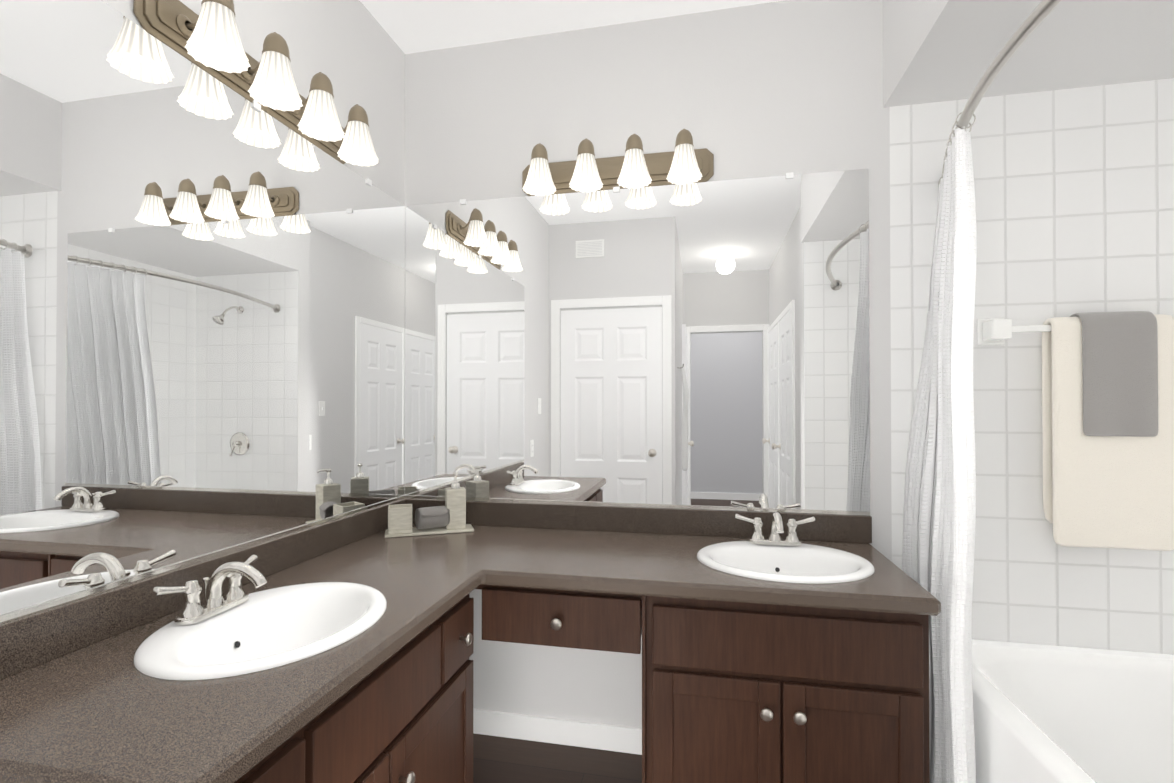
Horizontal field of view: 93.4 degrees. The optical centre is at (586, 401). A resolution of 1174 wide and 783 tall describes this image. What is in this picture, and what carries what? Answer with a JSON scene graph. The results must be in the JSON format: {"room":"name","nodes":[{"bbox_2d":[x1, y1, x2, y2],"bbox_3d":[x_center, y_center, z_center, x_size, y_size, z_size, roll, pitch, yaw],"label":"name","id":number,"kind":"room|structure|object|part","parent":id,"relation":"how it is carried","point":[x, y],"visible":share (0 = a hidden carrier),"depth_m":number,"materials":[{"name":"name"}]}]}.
{"room":"bathroom","nodes":[
{"label":"bathroom","id":0,"kind":"room"},
{"bbox_2d":[101,0,404,204],"bbox_3d":[-0.993,-0.037,1.149,0.120,2.690,2.120,0,-1,12],"label":"wall","id":1,"kind":"structure","parent":0,"point":[352,51],"depth_m":1.83,"materials":[{"name":"grey paint"}]},
{"bbox_2d":[0,0,404,615],"bbox_3d":[-0.869,-0.202,1.438,0.005,1.146,1.494,0,-1,12],"label":"mirror","id":2,"kind":"object","parent":1,"relation":"attached to","point":[202,311],"visible":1,"depth_m":1.20,"materials":[{"name":"silver glass"}]},
{"bbox_2d":[252,100,260,111],"bbox_3d":[-0.863,-0.772,1.445,0.005,0.018,0.024,0,-1,12],"label":"mirror clip","id":3,"kind":"object","parent":2,"relation":"attached to","point":[256,105],"depth_m":1.44,"materials":[{"name":"white plastic"}]},
{"bbox_2d":[367,178,371,185],"bbox_3d":[-0.761,-0.768,1.935,0.005,0.018,0.024,0,-1,12],"label":"mirror clip","id":4,"kind":"object","parent":2,"relation":"attached to","point":[369,182],"depth_m":1.93,"materials":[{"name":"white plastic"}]},
{"bbox_2d":[133,0,378,165],"bbox_3d":[-0.780,-0.836,1.465,0.170,0.166,0.700,0,-1,12],"label":"sconce","id":5,"kind":"object","parent":1,"relation":"attached to","point":[182,29],"depth_m":1.35,"materials":[{"name":"white glass"}]},
{"bbox_3d":[-0.757,-0.812,1.460,0.044,0.082,0.548,0,-1,12],"label":"left wall sconce bulb","id":6,"kind":"part","parent":5,"relation":"part of","materials":[{"name":"white glass"}]},
{"bbox_2d":[473,733,641,782],"bbox_3d":[0.004,1.310,-0.847,2.880,0.162,5.840,0,-1,12],"label":"floor","id":7,"kind":"structure","parent":0,"point":[496,759],"depth_m":1.92,"materials":[{"name":"brown wood"}]},
{"bbox_2d":[0,499,940,782],"bbox_3d":[-0.038,0.793,1.285,1.688,0.908,1.448,0,-1,12],"label":"bathroom vanity","id":8,"kind":"object","parent":7,"relation":"on","point":[782,647],"visible":0.98,"depth_m":1.34,"materials":[{"name":"laminate"}]},
{"bbox_2d":[134,555,386,679],"bbox_3d":[-0.643,0.469,1.144,0.409,0.263,0.483,0,-1,12],"label":"sink","id":9,"kind":"object","parent":8,"relation":"in","point":[277,629],"depth_m":1.15,"materials":[{"name":"white ceramic"}]},
{"bbox_2d":[385,472,473,537],"bbox_3d":[-0.560,0.360,1.972,0.299,0.207,0.105,0,-1,-18],"label":"tray","id":10,"kind":"object","parent":8,"relation":"on","point":[449,516],"visible":1,"depth_m":1.95,"materials":[{"name":"beige stone"}]},
{"bbox_2d":[445,487,465,528],"bbox_3d":[-0.478,0.387,2.013,0.068,0.140,0.068,0,-1,-18],"label":"dispenser","id":11,"kind":"object","parent":10,"relation":"on","point":[455,497],"depth_m":1.98,"materials":[{"name":"beige stone"}]},
{"bbox_2d":[697,512,874,583],"bbox_3d":[0.564,0.474,1.603,0.483,0.263,0.409,0,-1,12],"label":"sink","id":12,"kind":"object","parent":8,"relation":"in","point":[774,559],"depth_m":1.68,"materials":[{"name":"white ceramic"}]},
{"bbox_2d":[971,639,1173,782],"bbox_3d":[1.313,0.996,0.953,0.793,0.498,1.536,0,-1,12],"label":"bathtub","id":13,"kind":"object","parent":7,"relation":"on","point":[1051,714],"visible":0.69,"depth_m":1.56,"materials":[{"name":"white ceramic"}]},
{"bbox_2d":[360,0,784,53],"bbox_3d":[0.004,-1.449,-0.822,2.880,0.100,5.840,0,-1,12],"label":"ceiling","id":14,"kind":"structure","parent":0,"point":[412,26],"depth_m":1.97,"materials":[{"name":"white paint"}]},
{"bbox_2d":[404,0,891,727],"bbox_3d":[0.586,-0.029,1.966,2.880,2.690,0.120,0,-1,12],"label":"wall","id":15,"kind":"structure","parent":0,"point":[774,88],"depth_m":1.99,"materials":[{"name":"grey paint"}]},
{"bbox_2d":[0,499,871,679],"bbox_3d":[-0.038,0.415,1.288,1.688,0.088,1.448,0,-1,12],"label":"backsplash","id":16,"kind":"structure","parent":15,"relation":"attached to","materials":[{"name":"stone"}]},
{"bbox_2d":[473,709,641,754],"bbox_3d":[0.138,1.210,1.979,1.754,0.088,0.014,0,-1,12],"label":"baseboard","id":17,"kind":"structure","parent":15,"relation":"attached to","point":[616,738],"depth_m":2.02,"materials":[{"name":"white paint"}]},
{"bbox_2d":[522,129,713,195],"bbox_3d":[0.084,-0.832,1.928,0.700,0.166,0.170,0,-1,12],"label":"light","id":18,"kind":"object","parent":15,"relation":"attached to","point":[649,170],"depth_m":1.93,"materials":[{"name":"white glass"}]},
{"bbox_3d":[0.079,-0.808,1.904,0.548,0.082,0.044,0,-1,12],"label":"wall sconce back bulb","id":19,"kind":"part","parent":18,"relation":"part of","materials":[{"name":"white glass"}]},
{"bbox_2d":[405,169,869,511],"bbox_3d":[0.110,-0.197,2.001,1.681,1.146,0.005,0,-1,12],"label":"mirror","id":20,"kind":"object","parent":15,"relation":"attached to","point":[702,344],"visible":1,"depth_m":1.98,"materials":[{"name":"silver glass"}]},
{"bbox_2d":[0,495,869,623],"bbox_3d":[-0.043,0.365,1.262,1.682,0.012,1.494,0,-1,12],"label":"channel","id":21,"kind":"object","parent":20,"relation":"attached to","point":[11,616],"visible":1,"depth_m":1.65,"materials":[{"name":"silver metal"}]},
{"bbox_2d":[460,199,465,204],"bbox_3d":[-0.476,-0.766,2.122,0.024,0.018,0.005,0,-1,12],"label":"mirror clip","id":22,"kind":"object","parent":20,"relation":"attached to","point":[462,201],"depth_m":2.12,"materials":[{"name":"white plastic"}]},
{"bbox_2d":[613,186,619,191],"bbox_3d":[0.106,-0.767,2.001,0.024,0.018,0.005,0,-1,12],"label":"mirror clip","id":23,"kind":"object","parent":20,"relation":"attached to","point":[615,189],"depth_m":2.00,"materials":[{"name":"white plastic"}]},
{"bbox_2d":[786,172,793,178],"bbox_3d":[0.689,-0.768,1.880,0.024,0.018,0.005,0,-1,12],"label":"mirror clip","id":24,"kind":"object","parent":20,"relation":"attached to","point":[788,175],"depth_m":1.88,"materials":[{"name":"white plastic"}]},
{"bbox_2d":[890,78,1173,654],"bbox_3d":[1.431,0.170,1.724,0.886,2.286,0.001,0,-1,12],"label":"wall tile","id":25,"kind":"structure","parent":15,"relation":"attached to","point":[1074,194],"depth_m":1.73,"materials":[{"name":"white tile"}]},
{"bbox_2d":[938,0,1061,183],"bbox_3d":[0.937,-0.713,1.046,0.219,0.064,1.551,0,-1,12],"label":"curtain rod","id":26,"kind":"object","parent":25,"relation":"attached to","point":[1038,15],"visible":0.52,"depth_m":1.12,"materials":[{"name":"silver metal"}]},
{"bbox_2d":[902,112,976,782],"bbox_3d":[1.024,0.232,1.546,0.215,1.915,0.485,0,-1,12],"label":"shower curtain","id":27,"kind":"object","parent":26,"relation":"hanging from","point":[939,522],"visible":0.85,"depth_m":1.40,"materials":[{"name":"white fabric"}]},
{"bbox_2d":[977,311,1173,550],"bbox_3d":[1.538,0.082,1.650,0.623,0.696,0.102,0,-1,12],"label":"towel rail","id":28,"kind":"object","parent":25,"relation":"attached to","point":[1108,422],"visible":1,"depth_m":1.61,"materials":[{"name":"beige fabric"}]},
{"bbox_2d":[1042,314,1173,550],"bbox_3d":[1.547,0.089,1.643,0.318,0.688,0.070,0,-1,12],"label":"towel","id":29,"kind":"object","parent":28,"relation":"hanging from","point":[1108,379],"depth_m":1.61,"materials":[{"name":"white fabric"}]},
{"bbox_2d":[883,0,1173,107],"bbox_3d":[1.266,-1.181,0.982,0.904,0.404,1.550,0,-1,12],"label":"ceiling","id":30,"kind":"structure","parent":0,"point":[940,50],"depth_m":1.55,"materials":[{"name":"grey paint"}]}
]}

